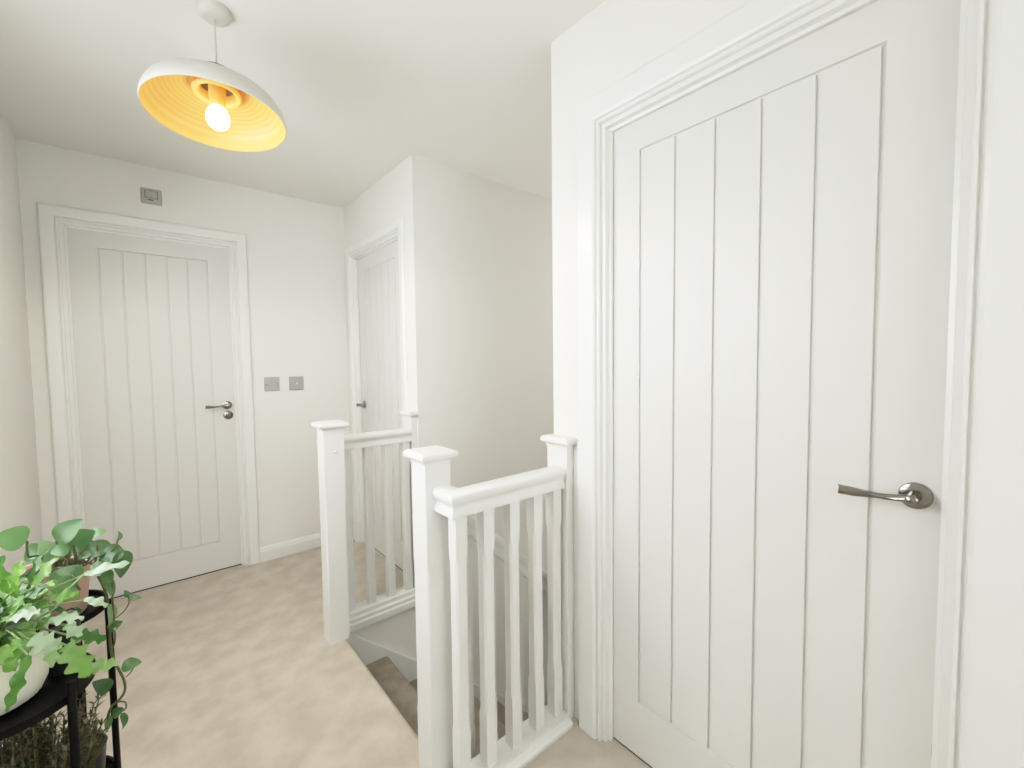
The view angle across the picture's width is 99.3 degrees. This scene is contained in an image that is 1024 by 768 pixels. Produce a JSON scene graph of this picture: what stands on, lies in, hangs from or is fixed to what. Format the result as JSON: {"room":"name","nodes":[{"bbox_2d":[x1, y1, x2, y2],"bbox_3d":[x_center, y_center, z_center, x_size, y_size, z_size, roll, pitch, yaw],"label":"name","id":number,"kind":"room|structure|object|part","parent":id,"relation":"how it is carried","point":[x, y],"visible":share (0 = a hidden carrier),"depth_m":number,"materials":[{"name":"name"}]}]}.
{"room":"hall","nodes":[
{"label":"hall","id":0,"kind":"room"},
{"bbox_2d":[0,112,42,582],"bbox_3d":[-0.872,0.081,0.294,0.100,2.376,4.768,-3,4,-40],"label":"wall","id":1,"kind":"structure","parent":0,"point":[19,479],"depth_m":1.89,"materials":[{"name":"white paint"}]},
{"bbox_2d":[15,138,352,546],"bbox_3d":[-1.809,-0.030,2.686,1.754,2.376,0.100,-3,4,-40],"label":"wall","id":2,"kind":"structure","parent":0,"point":[296,247],"depth_m":2.81,"materials":[{"name":"white paint"}]},
{"bbox_2d":[36,202,259,598],"bbox_3d":[-2.006,0.128,2.501,0.889,2.084,0.119,-3,4,-40],"label":"door","id":3,"kind":"structure","parent":2,"relation":"in","point":[147,321],"depth_m":2.47,"materials":[{"name":"white wood"}]},
{"bbox_3d":[-1.781,0.135,2.628,0.122,0.024,0.019,-3,4,-38],"label":"lever","id":4,"kind":"part","parent":3,"relation":"part of","materials":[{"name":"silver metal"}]},
{"bbox_3d":[-1.751,0.131,2.678,0.052,0.052,0.058,-3,4,-40],"label":"handle","id":5,"kind":"part","parent":3,"relation":"part of","materials":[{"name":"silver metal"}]},
{"bbox_2d":[140,187,161,205],"bbox_3d":[-1.998,-1.040,2.409,0.090,0.082,0.016,-3,4,-40],"label":"fused spur","id":6,"kind":"object","parent":2,"relation":"attached to","point":[149,196],"visible":1,"depth_m":2.40,"materials":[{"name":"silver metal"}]},
{"bbox_2d":[264,377,279,390],"bbox_3d":[-1.559,0.000,2.825,0.088,0.092,0.012,-3,4,-40],"label":"light switch","id":7,"kind":"object","parent":2,"relation":"attached to","point":[270,383],"visible":1,"depth_m":2.82,"materials":[{"name":"silver metal"}]},
{"bbox_2d":[260,532,320,562],"bbox_3d":[-1.396,1.093,3.003,0.609,0.092,0.018,-3,4,-40],"label":"baseboard","id":8,"kind":"structure","parent":2,"relation":"attached to","point":[289,547],"depth_m":2.92,"materials":[{"name":"white wood"}]},
{"bbox_2d":[289,376,303,389],"bbox_3d":[-1.446,-0.005,2.919,0.088,0.092,0.012,-3,4,-40],"label":"light switch","id":9,"kind":"object","parent":2,"relation":"attached to","point":[295,382],"visible":1,"depth_m":2.92,"materials":[{"name":"silver metal"}]},
{"bbox_2d":[0,0,604,207],"bbox_3d":[0.966,-1.260,1.856,5.030,0.100,4.868,-3,4,-40],"label":"ceiling","id":10,"kind":"structure","parent":0,"point":[359,88],"depth_m":1.68,"materials":[{"name":"white paint"}]},
{"bbox_2d":[137,0,286,151],"bbox_3d":[-0.920,-0.978,1.350,0.381,0.366,0.380,-3,4,-40],"label":"pendant lamp","id":11,"kind":"object","parent":10,"relation":"hanging from","point":[213,104],"visible":1,"depth_m":1.36,"materials":[{"name":"white metal"}]},
{"bbox_3d":[-0.920,-0.882,1.358,0.381,0.107,0.381,-1,-1,-40],"label":"lamp shade","id":12,"kind":"part","parent":11,"relation":"part of","materials":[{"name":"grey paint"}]},
{"bbox_3d":[-0.925,-1.058,1.356,0.006,0.156,0.006,-3,4,-40],"label":"cord","id":13,"kind":"part","parent":11,"relation":"part of","materials":[{"name":"grey plastic"}]},
{"bbox_3d":[-0.918,-0.830,1.357,0.064,0.070,0.064,-1,-1,-40],"label":"light bulb","id":14,"kind":"part","parent":11,"relation":"part of","materials":[{"name":"beige glass"}]},
{"bbox_2d":[8,539,650,767],"bbox_3d":[-0.260,1.356,0.928,1.744,0.250,4.868,-3,4,-40],"label":"floor","id":15,"kind":"structure","parent":0,"point":[238,668],"depth_m":1.72,"materials":[{"name":"beige carpet"}]},
{"bbox_2d":[0,652,95,767],"bbox_3d":[-0.852,0.871,0.750,0.224,0.750,0.224,-3,4,-40],"label":"plant stand","id":16,"kind":"object","parent":15,"relation":"on","point":[57,692],"visible":0.44,"depth_m":0.73,"materials":[{"name":"black metal"}]},
{"bbox_2d":[0,672,83,729],"bbox_3d":[-0.856,0.535,0.733,0.216,0.003,0.216,-3,4,-40],"label":"tray","id":17,"kind":"object","parent":16,"relation":"on","point":[51,697],"depth_m":0.72,"materials":[{"name":"black metal"}]},
{"bbox_2d":[0,691,108,767],"bbox_3d":[-0.848,0.699,0.750,0.257,0.291,0.259,1,3,28],"label":"potted plant","id":18,"kind":"object","parent":16,"relation":"on","point":[41,751],"visible":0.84,"depth_m":0.77,"materials":[{"name":"green plant"}]},
{"bbox_2d":[47,619,80,676],"bbox_3d":[-0.836,0.487,0.807,0.055,0.085,0.055,-3,4,-40],"label":"plant pot","id":19,"kind":"object","parent":16,"relation":"on","point":[58,669],"visible":0.34,"depth_m":0.79,"materials":[{"name":"black plastic"}]},
{"bbox_2d":[0,549,129,715],"bbox_3d":[-0.845,0.408,0.724,0.298,0.251,0.214,-1,3,-6],"label":"potted fern","id":20,"kind":"object","parent":16,"relation":"on","point":[28,650],"visible":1,"depth_m":0.72,"materials":[{"name":"green plant"}]},
{"bbox_2d":[0,624,48,715],"bbox_3d":[-0.858,0.478,0.720,0.131,0.112,0.131,-3,4,-40],"label":"pot","id":21,"kind":"object","parent":20,"relation":"on","point":[36,674],"depth_m":0.72,"materials":[{"name":"white ceramic"}]},
{"bbox_3d":[-0.734,0.870,0.746,0.012,0.750,0.012,-3,4,-40],"label":"leg","id":22,"kind":"part","parent":16,"relation":"part of","materials":[{"name":"black metal"}]},
{"bbox_3d":[-0.848,0.865,0.868,0.012,0.750,0.012,-3,4,-40],"label":"leg","id":23,"kind":"part","parent":16,"relation":"part of","materials":[{"name":"black metal"}]},
{"bbox_2d":[21,589,121,767],"bbox_3d":[-0.988,0.860,0.949,0.188,0.755,0.188,2,4,38],"label":"plant stand","id":24,"kind":"object","parent":15,"relation":"on","point":[90,612],"visible":0.31,"depth_m":0.98,"materials":[{"name":"black metal"}]},
{"bbox_2d":[0,519,141,731],"bbox_3d":[-0.941,0.528,0.920,0.198,0.496,0.149,-1,3,2],"label":"pothos","id":25,"kind":"object","parent":24,"relation":"on","point":[74,549],"visible":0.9,"depth_m":0.93,"materials":[{"name":"green plant"}]},
{"bbox_2d":[21,554,91,616],"bbox_3d":[-0.980,0.444,0.932,0.120,0.110,0.120,-3,4,-40],"label":"pot","id":26,"kind":"object","parent":25,"relation":"on","point":[83,583],"depth_m":0.93,"materials":[{"name":"pink ceramic"}]},
{"bbox_3d":[-1.024,0.856,1.042,0.012,0.755,0.012,-3,4,-40],"label":"leg","id":27,"kind":"part","parent":24,"relation":"part of","materials":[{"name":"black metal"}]},
{"bbox_2d":[65,733,107,767],"bbox_3d":[-0.949,0.817,0.960,0.082,0.178,0.114,-3,4,-40],"label":"potted cutting","id":28,"kind":"object","parent":24,"relation":"on","point":[102,760],"visible":0.06,"depth_m":0.98,"materials":[{"name":"black plastic"}]},
{"bbox_2d":[79,595,104,615],"bbox_3d":[-0.992,0.501,0.931,0.180,0.003,0.180,-3,4,-40],"label":"tray","id":29,"kind":"object","parent":24,"relation":"on","point":[90,610],"depth_m":0.95,"materials":[{"name":"black metal"}]},
{"bbox_2d":[105,762,113,767],"bbox_3d":[-0.987,0.908,0.952,0.180,0.003,0.180,-3,4,-40],"label":"tray","id":30,"kind":"object","parent":24,"relation":"on","point":[108,764],"depth_m":1.03,"materials":[{"name":"black metal"}]},
{"bbox_3d":[-0.894,0.858,0.985,0.012,0.755,0.012,-3,4,-40],"label":"leg","id":31,"kind":"part","parent":24,"relation":"part of","materials":[{"name":"black metal"}]},
{"bbox_2d":[403,434,576,767],"bbox_3d":[-0.046,0.696,1.431,0.535,1.011,0.236,-3,4,-40],"label":"balustrade","id":32,"kind":"object","parent":15,"relation":"on","point":[441,509],"visible":1,"depth_m":1.33,"materials":[{"name":"white wood"}]},
{"bbox_3d":[-0.240,0.721,1.342,0.085,0.975,0.085,-3,4,-40],"label":"newel post","id":33,"kind":"part","parent":32,"relation":"part of","materials":[{"name":"white wood"}]},
{"bbox_3d":[-0.024,0.331,1.385,0.459,0.070,0.106,-3,4,-40],"label":"handrail","id":34,"kind":"part","parent":32,"relation":"part of","materials":[{"name":"white wood"}]},
{"bbox_3d":[0.001,1.186,1.413,0.456,0.034,0.117,-3,4,-40],"label":"rail","id":35,"kind":"part","parent":32,"relation":"part of","materials":[{"name":"white wood"}]},
{"bbox_2d":[351,160,553,704],"bbox_3d":[0.538,1.274,3.365,3.754,5.106,0.100,-3,4,-40],"label":"wall","id":36,"kind":"structure","parent":0,"point":[491,242],"depth_m":2.67,"materials":[{"name":"white paint"}]},
{"bbox_2d":[343,0,750,719],"bbox_3d":[0.377,1.373,1.466,0.100,5.106,4.668,-3,4,-40],"label":"wall","id":37,"kind":"structure","parent":0,"point":[616,38],"depth_m":1.51,"materials":[{"name":"white paint"}]},
{"bbox_2d":[346,217,408,570],"bbox_3d":[-0.835,0.104,2.792,0.119,2.074,0.869,-3,4,-40],"label":"door","id":38,"kind":"structure","parent":37,"relation":"in","point":[376,264],"depth_m":2.81,"materials":[{"name":"white wood"}]},
{"bbox_3d":[-0.823,0.126,2.803,0.090,2.030,0.781,-3,4,-40],"label":"frame","id":39,"kind":"part","parent":38,"relation":"part of","materials":[{"name":"white wood"}]},
{"bbox_3d":[-0.819,0.143,2.807,0.040,1.980,0.705,-3,4,-40],"label":"panel","id":40,"kind":"part","parent":38,"relation":"part of","materials":[{"name":"white wood"}]},
{"bbox_2d":[576,0,1023,767],"bbox_3d":[0.577,0.157,1.120,0.118,2.105,0.997,-3,4,-40],"label":"door","id":41,"kind":"structure","parent":37,"relation":"in","point":[800,223],"depth_m":0.99,"materials":[{"name":"white wood"}]},
{"bbox_3d":[0.729,0.221,0.873,0.019,0.024,0.122,-3,4,-38],"label":"lever","id":42,"kind":"part","parent":41,"relation":"part of","materials":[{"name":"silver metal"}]},
{"bbox_3d":[0.776,0.221,0.841,0.058,0.052,0.052,-3,4,-40],"label":"handle","id":43,"kind":"part","parent":41,"relation":"part of","materials":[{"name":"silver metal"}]},
{"bbox_3d":[0.942,3.891,3.072,3.733,0.100,1.232,-3,4,-40],"label":"floor","id":44,"kind":"structure","parent":0,"visible":0},
{"bbox_2d":[346,633,528,755],"bbox_3d":[0.657,2.666,2.810,3.103,3.056,0.986,-3,4,-40],"label":"staircase","id":45,"kind":"structure","parent":44,"relation":"on","point":[395,672],"depth_m":2.18,"materials":[{"name":"carpet"}]},
{"bbox_2d":[311,410,418,645],"bbox_3d":[-0.702,0.693,2.195,0.573,1.066,0.235,-4,4,-44],"label":"balustrade","id":46,"kind":"object","parent":45,"relation":"on","point":[342,616],"visible":0.98,"depth_m":2.18,"materials":[{"name":"white wood"}]},
{"bbox_3d":[-0.823,0.695,2.007,0.090,0.975,0.090,-3,4,-40],"label":"newel post","id":47,"kind":"part","parent":46,"relation":"part of","materials":[{"name":"white wood"}]},
{"bbox_3d":[-0.726,0.285,2.207,0.473,0.070,0.116,-3,4,-40],"label":"handrail","id":48,"kind":"part","parent":46,"relation":"part of","materials":[{"name":"white wood"}]},
{"bbox_3d":[-0.698,1.179,2.288,0.468,0.085,0.098,-3,4,-40],"label":"rail","id":49,"kind":"part","parent":46,"relation":"part of","materials":[{"name":"white wood"}]},
{"bbox_2d":[467,515,547,758],"bbox_3d":[0.000,0.956,1.562,0.550,1.260,0.063,-3,4,-40],"label":"stair handrail","id":50,"kind":"object","parent":45,"relation":"on","point":[498,551],"visible":0.27,"depth_m":1.48,"materials":[{"name":"white wood"}]},
{"bbox_3d":[-0.004,0.610,1.544,0.550,0.567,0.063,-3,4,-40],"label":"handrail","id":51,"kind":"part","parent":50,"relation":"part of","materials":[{"name":"white wood"}]}
]}

